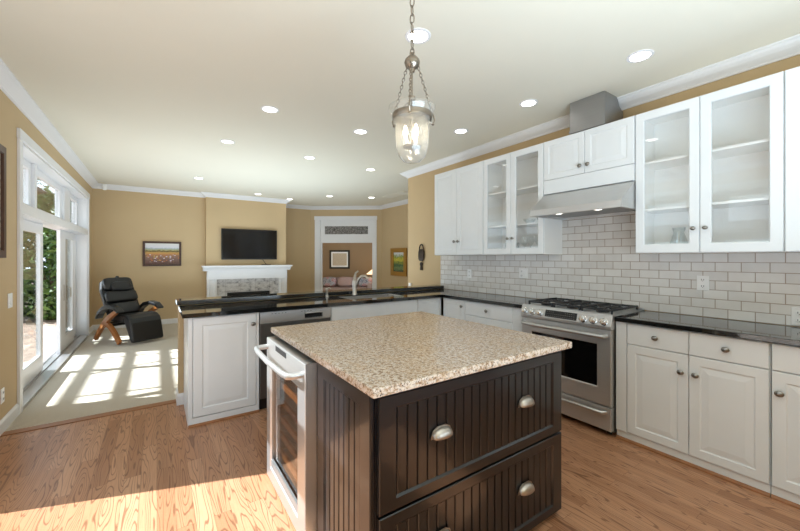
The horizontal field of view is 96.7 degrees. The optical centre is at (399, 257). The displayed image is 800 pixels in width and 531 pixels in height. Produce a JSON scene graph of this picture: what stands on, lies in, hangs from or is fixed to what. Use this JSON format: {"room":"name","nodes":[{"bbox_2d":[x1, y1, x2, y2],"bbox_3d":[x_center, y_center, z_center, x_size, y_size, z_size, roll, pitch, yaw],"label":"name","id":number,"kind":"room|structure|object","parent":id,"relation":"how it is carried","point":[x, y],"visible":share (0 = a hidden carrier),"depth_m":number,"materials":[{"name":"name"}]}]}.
{"room":"kitchen","nodes":[
{"label":"kitchen","id":0,"kind":"room"},
{"bbox_2d":[0,89,91,419],"bbox_3d":[-2.643,-0.018,1.918,0.200,2.755,11.590,0,0,-34],"label":"wall","id":1,"kind":"structure","parent":0,"point":[12,118],"depth_m":2.98,"materials":[{"name":"beige paint"}]},
{"bbox_2d":[0,387,4,403],"bbox_3d":[-3.103,1.075,2.779,0.010,0.115,0.072,0,0,-34],"label":"wall outlet","id":2,"kind":"object","parent":1,"relation":"attached to","point":[2,391],"visible":1,"depth_m":2.77,"materials":[{"name":"white plastic"}]},
{"bbox_2d":[0,144,5,257],"bbox_3d":[-2.915,-0.430,2.520,0.030,0.860,0.600,0,0,-34],"label":"wall picture","id":3,"kind":"object","parent":1,"relation":"attached to","point":[2,148],"visible":1,"depth_m":2.72,"materials":[{"name":"brown wood"}]},
{"bbox_2d":[0,404,18,435],"bbox_3d":[-2.942,1.308,2.547,0.016,0.105,1.265,0,0,-34],"label":"baseboard","id":4,"kind":"structure","parent":1,"relation":"attached to","point":[6,421],"depth_m":2.87,"materials":[{"name":"white paint"}]},
{"bbox_2d":[8,293,12,307],"bbox_3d":[-3.201,0.350,2.924,0.012,0.120,0.100,0,0,-34],"label":"wall switch","id":5,"kind":"object","parent":1,"relation":"attached to","point":[10,295],"visible":1,"depth_m":2.91,"materials":[{"name":"white plastic"}]},
{"bbox_2d":[17,128,89,413],"bbox_3d":[-4.470,0.117,4.612,0.225,2.485,3.870,0,0,-34],"label":"door","id":6,"kind":"structure","parent":1,"relation":"in","point":[32,377],"depth_m":4.46,"materials":[{"name":"white paint"}]},
{"bbox_2d":[23,158,77,225],"bbox_3d":[-4.512,-0.755,4.582,0.100,0.526,3.633,0,0,-34],"label":"window","id":7,"kind":"structure","parent":6,"relation":"attached to","point":[63,196],"depth_m":4.45,"materials":[{"name":"white paint"}]},
{"bbox_2d":[92,188,204,324],"bbox_3d":[-5.076,-0.018,7.202,1.986,2.755,0.120,0,0,-34],"label":"wall","id":8,"kind":"structure","parent":0,"point":[121,220],"depth_m":7.14,"materials":[{"name":"beige paint"}]},
{"bbox_2d":[90,318,177,333],"bbox_3d":[-4.854,1.308,6.984,1.866,0.105,0.490,0,0,-34],"label":"baseboard","id":9,"kind":"structure","parent":8,"relation":"attached to","point":[173,320],"depth_m":6.93,"materials":[{"name":"white paint"}]},
{"bbox_2d":[143,241,180,265],"bbox_3d":[-4.848,-0.085,7.258,0.655,0.500,0.035,0,0,-34],"label":"landscape painting","id":10,"kind":"object","parent":8,"relation":"attached to","point":[155,253],"visible":1,"depth_m":7.25,"materials":[{"name":"brown wood"}]},
{"bbox_2d":[205,197,285,296],"bbox_3d":[-3.681,-0.018,8.428,1.700,2.755,0.830,0,0,-34],"label":"wall","id":11,"kind":"structure","parent":0,"point":[220,213],"depth_m":7.98,"materials":[{"name":"beige paint"}]},
{"bbox_2d":[221,228,276,264],"bbox_3d":[-3.384,-0.241,8.043,1.180,0.809,0.130,0,0,-34],"label":"television","id":12,"kind":"object","parent":11,"relation":"attached to","point":[236,244],"visible":0.98,"depth_m":8.02,"materials":[{"name":"black plastic"}]},
{"bbox_2d":[286,208,310,292],"bbox_3d":[-2.811,-0.018,9.453,0.894,2.755,0.120,0,0,-34],"label":"wall","id":13,"kind":"structure","parent":0,"point":[298,221],"depth_m":9.46,"materials":[{"name":"beige paint"}]},
{"bbox_2d":[176,288,442,405],"bbox_3d":[-0.769,0.899,4.271,3.251,0.922,0.202,0,0,-34],"label":"wall","id":14,"kind":"structure","parent":0,"point":[180,390],"depth_m":3.31,"materials":[{"name":"beige paint"}]},
{"bbox_2d":[176,285,443,304],"bbox_3d":[-0.769,0.415,4.271,3.249,0.041,0.220,0,0,-34],"label":"bar ledge","id":15,"kind":"object","parent":14,"relation":"on","point":[220,299],"visible":1,"depth_m":3.90,"materials":[{"name":"black stone"}]},
{"bbox_2d":[311,209,381,290],"bbox_3d":[-1.455,-0.018,9.662,1.976,2.755,0.120,0,0,2],"label":"wall","id":16,"kind":"structure","parent":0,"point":[375,212],"depth_m":9.60,"materials":[{"name":"beige paint"}]},
{"bbox_2d":[314,216,376,290],"bbox_3d":[-1.466,0.117,9.650,1.705,2.493,0.146,0,0,2],"label":"door frame","id":17,"kind":"structure","parent":16,"relation":"attached to","point":[328,229],"depth_m":9.61,"materials":[{"name":"white paint"}]},
{"bbox_2d":[323,243,371,277],"bbox_3d":[-1.215,-0.018,11.003,5.100,2.755,2.580,0,0,2],"label":"wall","id":18,"kind":"structure","parent":0,"point":[360,253],"depth_m":12.21,"materials":[{"name":"brown paint"}]},
{"bbox_2d":[329,250,349,268],"bbox_3d":[-2.074,0.050,12.211,0.700,0.640,0.030,0,0,2],"label":"framed print","id":19,"kind":"object","parent":18,"relation":"attached to","point":[338,259],"visible":1,"depth_m":12.21},
{"bbox_2d":[382,204,407,286],"bbox_3d":[0.756,-0.018,7.844,0.120,2.755,4.300,0,0,-34],"label":"wall","id":20,"kind":"structure","parent":0,"point":[394,219],"depth_m":9.09,"materials":[{"name":"beige paint"}]},
{"bbox_2d":[390,248,406,275],"bbox_3d":[-0.032,0.100,8.859,0.054,0.690,0.685,0,0,-34],"label":"painting","id":21,"kind":"object","parent":20,"relation":"attached to","point":[398,256],"visible":1,"depth_m":8.85,"materials":[{"name":"fabric"}]},
{"bbox_2d":[0,0,799,205],"bbox_3d":[-0.257,-1.445,3.991,6.320,0.100,12.320,0,0,-34],"label":"ceiling","id":22,"kind":"structure","parent":0,"point":[144,93],"depth_m":2.67,"materials":[{"name":"beige paint"}]},
{"bbox_2d":[100,184,106,189],"bbox_3d":[-5.521,-1.310,6.597,0.216,0.110,0.073,0,0,25],"label":"sensor","id":23,"kind":"object","parent":22,"relation":"attached to","point":[104,186],"visible":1,"depth_m":6.54,"materials":[{"name":"white plastic"}]},
{"bbox_2d":[220,139,234,143],"bbox_3d":[-2.066,-1.392,4.258,0.164,0.006,0.164,0,0,-34],"label":"recessed light","id":24,"kind":"object","parent":22,"relation":"in","point":[226,141],"visible":1,"depth_m":4.25,"materials":[{"name":"white"}]},
{"bbox_2d":[261,106,278,112],"bbox_3d":[-1.220,-1.392,3.336,0.164,0.006,0.164,0,0,-34],"label":"recessed light","id":25,"kind":"object","parent":22,"relation":"in","point":[269,109],"visible":1,"depth_m":3.33,"materials":[{"name":"white"}]},
{"bbox_2d":[304,156,314,158],"bbox_3d":[-1.256,-1.392,4.936,0.164,0.006,0.164,0,0,-34],"label":"recessed light","id":26,"kind":"object","parent":22,"relation":"in","point":[305,157],"visible":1,"depth_m":4.92,"materials":[{"name":"white"}]},
{"bbox_2d":[353,129,367,133],"bbox_3d":[-0.435,-1.392,3.921,0.164,0.006,0.164,0,0,-34],"label":"recessed light","id":27,"kind":"object","parent":22,"relation":"in","point":[357,131],"visible":1,"depth_m":3.91,"materials":[{"name":"white"}]},
{"bbox_2d":[383,191,407,197],"bbox_3d":[-0.068,-1.389,7.827,0.240,0.012,0.840,0,0,-34],"label":"ceiling vent","id":28,"kind":"object","parent":22,"relation":"in","point":[402,192],"visible":0.86,"depth_m":7.78,"materials":[{"name":"beige metal"}]},
{"bbox_2d":[389,0,435,163],"bbox_3d":[0.064,-0.937,1.804,0.248,0.916,0.244,0,0,-34],"label":"pendant lamp","id":29,"kind":"object","parent":22,"relation":"hanging from","point":[411,115],"visible":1,"depth_m":1.79,"materials":[{"name":"silver metal"}]},
{"bbox_2d":[389,99,435,163],"bbox_3d":[0.061,-0.620,1.799,0.239,0.282,0.239,0,0,-34],"label":"shade","id":30,"kind":"object","parent":29,"relation":"on","point":[411,115],"depth_m":1.78,"materials":[{"name":"clear glass"}]},
{"bbox_2d":[405,28,430,43],"bbox_3d":[0.113,-1.392,2.234,0.164,0.006,0.164,0,0,-34],"label":"recessed light","id":31,"kind":"object","parent":22,"relation":"in","point":[422,35],"visible":0.89,"depth_m":2.22,"materials":[{"name":"white"}]},
{"bbox_2d":[453,128,468,133],"bbox_3d":[0.670,-1.392,3.906,0.164,0.006,0.164,0,0,-34],"label":"recessed light","id":32,"kind":"object","parent":22,"relation":"in","point":[460,130],"visible":1,"depth_m":3.91,"materials":[{"name":"white"}]},
{"bbox_2d":[519,99,537,106],"bbox_3d":[1.157,-1.392,3.201,0.164,0.006,0.164,0,0,-34],"label":"recessed light","id":33,"kind":"object","parent":22,"relation":"in","point":[529,102],"visible":1,"depth_m":3.20,"materials":[{"name":"white"}]},
{"bbox_2d":[626,49,654,62],"bbox_3d":[1.658,-1.392,2.455,0.164,0.006,0.164,0,0,-34],"label":"recessed light","id":34,"kind":"object","parent":22,"relation":"in","point":[641,55],"visible":1,"depth_m":2.44,"materials":[{"name":"white paint"}]},
{"bbox_2d":[0,323,799,530],"bbox_3d":[-0.257,1.398,3.991,6.320,0.084,12.320,0,0,-34],"label":"floor","id":35,"kind":"structure","parent":0,"point":[143,469],"depth_m":2.24,"materials":[{"name":"brown wood"}]},
{"bbox_2d":[0,399,175,436],"bbox_3d":[-2.588,1.357,3.061,1.150,0.006,0.085,0,0,-34],"label":"trim","id":36,"kind":"structure","parent":35,"relation":"on","point":[63,422],"depth_m":3.00,"materials":[{"name":"brown wood"}]},
{"bbox_2d":[94,276,163,344],"bbox_3d":[-4.472,0.824,5.895,1.007,1.037,0.708,0,0,25],"label":"recliner","id":37,"kind":"object","parent":35,"relation":"on","point":[119,297],"visible":1,"depth_m":5.79,"materials":[{"name":"black leather"}]},
{"bbox_2d":[101,277,132,290],"bbox_3d":[-4.801,0.447,6.046,0.179,0.234,0.432,0,0,25],"label":"cushion","id":38,"kind":"object","parent":37,"relation":"on","point":[107,284],"depth_m":5.94,"materials":[{"name":"black leather"}]},
{"bbox_2d":[104,289,137,302],"bbox_3d":[-4.701,0.650,6.000,0.171,0.217,0.469,0,0,25],"label":"cushion","id":39,"kind":"object","parent":37,"relation":"on","point":[110,295],"depth_m":5.94,"materials":[{"name":"black leather"}]},
{"bbox_2d":[110,301,140,314],"bbox_3d":[-4.605,0.845,5.956,0.171,0.217,0.432,0,0,25],"label":"cushion","id":40,"kind":"object","parent":37,"relation":"on","point":[128,306],"depth_m":5.96,"materials":[{"name":"black leather"}]},
{"bbox_2d":[184,312,258,428],"bbox_3d":[-1.622,0.918,3.215,0.540,0.883,0.600,0,0,-34],"label":"base cabinet","id":41,"kind":"object","parent":35,"relation":"on","point":[221,362],"visible":0.8,"depth_m":2.99,"materials":[{"name":"white paint"}]},
{"bbox_2d":[179,289,535,318],"bbox_3d":[-0.219,0.459,3.478,3.233,0.033,1.755,0,0,-34],"label":"countertop","id":42,"kind":"structure","parent":41,"relation":"on","point":[215,309],"depth_m":3.61,"materials":[{"name":"stone"}]},
{"bbox_2d":[352,271,367,294],"bbox_3d":[-0.483,0.297,4.275,0.192,0.290,0.100,0,0,-8],"label":"faucet","id":43,"kind":"object","parent":42,"relation":"on","point":[355,282],"visible":1,"depth_m":4.24,"materials":[{"name":"silver metal"}]},
{"bbox_2d":[341,293,400,299],"bbox_3d":[-0.339,0.546,4.129,0.708,0.200,0.356,0,0,-34],"label":"sink","id":44,"kind":"object","parent":42,"relation":"in","point":[388,294],"visible":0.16,"depth_m":4.29,"materials":[{"name":"silver metal"}]},
{"bbox_2d":[201,265,292,296],"bbox_3d":[-3.387,0.762,7.999,1.885,1.195,0.200,0,0,-34],"label":"fireplace","id":45,"kind":"object","parent":35,"relation":"on","point":[227,280],"visible":0.66,"depth_m":7.98,"materials":[{"name":"white paint"}]},
{"bbox_2d":[201,265,292,270],"bbox_3d":[-3.387,0.223,7.999,1.885,0.115,0.200,0,0,-34],"label":"mantel shelf","id":46,"kind":"object","parent":45,"relation":"attached to","point":[227,267],"depth_m":7.93,"materials":[{"name":"white paint"}]},
{"bbox_2d":[254,336,316,530],"bbox_3d":[-0.399,0.921,2.083,0.759,0.878,0.690,0,0,-34],"label":"wine cooler","id":47,"kind":"object","parent":35,"relation":"on","point":[291,374],"visible":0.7,"depth_m":1.85,"materials":[{"name":"white metal"}]},
{"bbox_2d":[259,307,330,409],"bbox_3d":[-1.117,0.919,3.556,0.672,0.881,0.607,0,0,-34],"label":"dishwasher","id":48,"kind":"object","parent":35,"relation":"on","point":[267,320],"visible":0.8,"depth_m":3.21,"materials":[{"name":"silver metal"}]},
{"bbox_2d":[330,299,417,320],"bbox_3d":[-0.390,0.918,4.058,1.085,0.883,0.600,0,0,-34],"label":"base cabinet","id":49,"kind":"object","parent":35,"relation":"on","point":[342,312],"visible":0.02,"depth_m":3.80,"materials":[{"name":"white paint"}]},
{"bbox_2d":[418,297,440,314],"bbox_3d":[0.204,0.918,4.481,0.370,0.883,0.572,0,0,-34],"label":"base cabinet","id":50,"kind":"object","parent":35,"relation":"on","point":[429,305],"visible":0.11,"depth_m":4.25,"materials":[{"name":"white paint"}]},
{"bbox_2d":[317,351,560,530],"bbox_3d":[0.042,0.919,2.059,1.154,0.882,1.277,0,0,-34],"label":"kitchen island","id":51,"kind":"object","parent":35,"relation":"on","point":[478,451],"visible":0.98,"depth_m":1.49,"materials":[{"name":"brown paint"}]},
{"bbox_2d":[271,311,571,398],"bbox_3d":[0.042,0.459,2.076,1.212,0.034,1.309,0,0,-34],"label":"island countertop","id":52,"kind":"structure","parent":51,"relation":"on","point":[383,355],"depth_m":1.75,"materials":[{"name":"beige stone"}]},
{"bbox_2d":[444,298,521,331],"bbox_3d":[1.051,0.918,3.983,0.550,0.883,1.150,0,0,-34],"label":"base cabinet","id":53,"kind":"object","parent":35,"relation":"on","point":[507,317],"visible":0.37,"depth_m":3.76,"materials":[{"name":"white paint"}]},
{"bbox_2d":[521,297,643,433],"bbox_3d":[1.571,0.879,3.145,0.638,0.962,0.804,0,0,-34],"label":"gas range","id":54,"kind":"object","parent":35,"relation":"on","point":[588,368],"visible":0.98,"depth_m":2.86,"materials":[{"name":"silver metal"}]},
{"bbox_2d":[531,300,643,316],"bbox_3d":[1.619,0.439,3.178,0.520,0.038,0.800,0,0,-34],"label":"cooktop","id":55,"kind":"object","parent":54,"relation":"in","point":[614,309],"depth_m":3.03,"materials":[{"name":"silver metal"}]},
{"bbox_2d":[616,321,771,497],"bbox_3d":[2.069,0.918,2.493,0.550,0.883,0.819,0,0,-34],"label":"base cabinet","id":56,"kind":"object","parent":35,"relation":"on","point":[702,402],"visible":0.96,"depth_m":2.29,"materials":[{"name":"white paint"}]},
{"bbox_2d":[771,343,799,509],"bbox_3d":[2.528,0.918,1.822,0.550,0.883,0.800,0,0,-34],"label":"base cabinet","id":57,"kind":"object","parent":35,"relation":"on","point":[785,487],"visible":0.92,"depth_m":1.96,"materials":[{"name":"white paint"}]},
{"bbox_2d":[614,311,799,346],"bbox_3d":[2.305,0.459,2.150,0.548,0.033,1.650,0,0,-34],"label":"countertop","id":58,"kind":"structure","parent":57,"relation":"on","point":[780,334],"depth_m":2.33,"materials":[{"name":"stone"}]},
{"bbox_2d":[408,54,799,326],"bbox_3d":[2.283,-0.018,2.784,0.128,2.755,7.460,0,0,-34],"label":"wall","id":59,"kind":"structure","parent":0,"point":[599,261],"depth_m":3.14,"materials":[{"name":"white tile"}]},
{"bbox_2d":[0,34,799,209],"bbox_3d":[-0.252,-1.350,3.904,5.990,0.090,11.930,0,0,-34],"label":"trim","id":60,"kind":"structure","parent":59,"relation":"attached to","point":[10,86],"depth_m":3.42,"materials":[{"name":"white paint"}]},
{"bbox_2d":[418,244,423,269],"bbox_3d":[0.330,-0.015,5.506,0.036,0.409,0.140,0,0,-34],"label":"wall sconce","id":61,"kind":"object","parent":59,"relation":"attached to","point":[421,251],"visible":1,"depth_m":5.49,"materials":[{"name":"brown metal"}]},
{"bbox_2d":[435,161,482,254],"bbox_3d":[0.823,-0.575,4.495,0.351,1.078,0.861,0,0,-34],"label":"upper cabinet","id":62,"kind":"object","parent":59,"relation":"attached to","point":[459,191],"visible":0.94,"depth_m":4.37,"materials":[{"name":"white paint"}]},
{"bbox_2d":[467,269,471,277],"bbox_3d":[0.911,0.205,4.668,0.010,0.115,0.072,0,0,-34],"label":"wall outlet","id":63,"kind":"object","parent":59,"relation":"attached to","point":[469,271],"visible":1,"depth_m":4.66,"materials":[{"name":"white plastic"}]},
{"bbox_2d":[483,143,561,254],"bbox_3d":[1.283,-0.575,3.821,0.351,1.078,0.767,0,0,-34],"label":"upper cabinet","id":64,"kind":"object","parent":59,"relation":"attached to","point":[513,182],"visible":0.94,"depth_m":3.89,"materials":[{"name":"white paint"}]},
{"bbox_2d":[488,185,537,197],"bbox_3d":[1.309,-0.719,3.839,0.264,0.018,0.731,0,0,-34],"label":"shelf","id":65,"kind":"object","parent":64,"relation":"attached to","point":[530,190],"depth_m":3.89,"materials":[{"name":"white wood"}]},
{"bbox_2d":[488,222,537,228],"bbox_3d":[1.309,-0.349,3.839,0.264,0.018,0.731,0,0,-34],"label":"shelf","id":66,"kind":"object","parent":64,"relation":"attached to","point":[533,225],"depth_m":3.87,"materials":[{"name":"white wood"}]},
{"bbox_2d":[519,268,527,278],"bbox_3d":[1.381,0.172,3.978,0.012,0.115,0.118,0,0,-34],"label":"wall outlet","id":67,"kind":"object","parent":59,"relation":"attached to","point":[523,272],"visible":1,"depth_m":3.98,"materials":[{"name":"white plastic"}]},
{"bbox_2d":[544,116,635,194],"bbox_3d":[1.724,-0.860,3.177,0.351,0.509,0.790,0,0,-34],"label":"upper cabinet","id":68,"kind":"object","parent":59,"relation":"attached to","point":[603,155],"visible":0.92,"depth_m":3.04,"materials":[{"name":"white paint"}]},
{"bbox_2d":[530,181,635,219],"bbox_3d":[1.646,-0.491,3.121,0.540,0.218,0.788,0,0,-34],"label":"range hood","id":69,"kind":"object","parent":68,"relation":"attached to","point":[615,199],"visible":0.87,"depth_m":2.99,"materials":[{"name":"silver metal"}]},
{"bbox_2d":[569,91,622,133],"bbox_3d":[1.748,-1.256,3.172,0.326,0.275,0.313,0,0,-34],"label":"duct cover","id":70,"kind":"object","parent":68,"relation":"on","point":[601,108],"visible":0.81,"depth_m":3.05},
{"bbox_2d":[697,275,708,290],"bbox_3d":[2.275,0.188,2.672,0.010,0.110,0.075,0,0,-34],"label":"wall outlet","id":71,"kind":"object","parent":59,"relation":"attached to","point":[702,281],"visible":1,"depth_m":2.67,"materials":[{"name":"white plastic"}]},
{"bbox_2d":[636,71,784,253],"bbox_3d":[2.173,-0.575,2.519,0.351,1.078,0.796,0,0,-34],"label":"upper cabinet","id":72,"kind":"object","parent":59,"relation":"attached to","point":[711,165],"visible":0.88,"depth_m":2.48,"materials":[{"name":"white paint"}]},
{"bbox_2d":[645,138,768,169],"bbox_3d":[2.199,-0.729,2.537,0.264,0.018,0.760,0,0,-34],"label":"shelf","id":73,"kind":"object","parent":72,"relation":"attached to","point":[760,147],"depth_m":2.50,"materials":[{"name":"white wood"}]},
{"bbox_2d":[645,197,768,213],"bbox_3d":[2.199,-0.369,2.537,0.264,0.018,0.760,0,0,-34],"label":"shelf","id":74,"kind":"object","parent":72,"relation":"attached to","point":[763,202],"depth_m":2.49,"materials":[{"name":"white wood"}]},
{"bbox_2d":[785,66,799,251],"bbox_3d":[2.624,-0.575,1.860,0.351,1.078,0.800,0,0,-34],"label":"upper cabinet","id":75,"kind":"object","parent":59,"relation":"attached to","point":[792,76],"visible":1,"depth_m":2.08,"materials":[{"name":"white paint"}]},
{"bbox_2d":[791,307,799,325],"bbox_3d":[2.550,0.375,2.269,0.010,0.115,0.072,0,0,-34],"label":"wall outlet","id":76,"kind":"object","parent":59,"relation":"attached to","point":[795,312],"visible":1,"depth_m":2.28,"materials":[{"name":"white plastic"}]},
{"bbox_3d":[-1.217,1.399,10.943,5.100,0.083,2.700,0,0,2],"label":"floor","id":77,"kind":"structure","parent":0,"visible":0},
{"bbox_2d":[323,277,371,290],"bbox_3d":[-2.034,1.006,11.739,2.360,0.700,0.880,0,0,2],"label":"sofa","id":78,"kind":"object","parent":77,"relation":"on","point":[369,285],"visible":0.09,"depth_m":11.51,"materials":[{"name":"fabric"}]},
{"bbox_2d":[323,277,336,286],"bbox_3d":[-2.333,0.790,11.762,0.480,0.331,0.202,0,0,2],"label":"throw cushion","id":79,"kind":"object","parent":78,"relation":"on","point":[327,281],"visible":0.94,"depth_m":11.69,"materials":[{"name":"fabric"}]},
{"bbox_2d":[338,277,352,286],"bbox_3d":[-1.804,0.790,11.739,0.520,0.340,0.204,0,0,2],"label":"throw cushion","id":80,"kind":"object","parent":78,"relation":"on","point":[342,281],"visible":0.91,"depth_m":11.66,"materials":[{"name":"pink fabric"}]},
{"bbox_2d":[359,277,371,286],"bbox_3d":[-1.114,0.790,11.710,0.480,0.331,0.202,0,0,2],"label":"throw cushion","id":81,"kind":"object","parent":78,"relation":"on","point":[363,282],"visible":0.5,"depth_m":11.64,"materials":[{"name":"fabric"}]},
{"label":"outside","id":82,"kind":"structure","parent":0,"visible":0},
{"bbox_2d":[23,317,69,365],"bbox_3d":[-17.958,1.470,-1.372,28.800,0.100,42.000,0,0,-34],"label":"patio","id":83,"kind":"structure","parent":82,"point":[29,326],"depth_m":6.27,"materials":[{"name":"beige concrete"}]},
{"bbox_2d":[37,178,52,192],"bbox_3d":[-14.826,-1.444,12.208,4.166,5.746,4.188,0,0,-34],"label":"tree","id":84,"kind":"object","parent":83,"relation":"on","point":[46,189],"visible":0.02,"depth_m":13.82,"materials":[{"name":"green plant"}]},
{"bbox_2d":[37,186,54,195],"bbox_3d":[-7.923,-0.143,6.637,3.406,3.127,9.500,0,0,-34],"label":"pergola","id":85,"kind":"object","parent":83,"relation":"on","point":[39,190],"visible":0.02,"depth_m":8.22,"materials":[{"name":"wood"}]},
{"bbox_2d":[23,192,71,320],"bbox_3d":[-8.207,-0.020,8.473,2.151,3.078,3.352,0,0,-34],"label":"shrub","id":86,"kind":"object","parent":83,"relation":"on","point":[45,202],"visible":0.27,"depth_m":7.74,"materials":[{"name":"green plant"}]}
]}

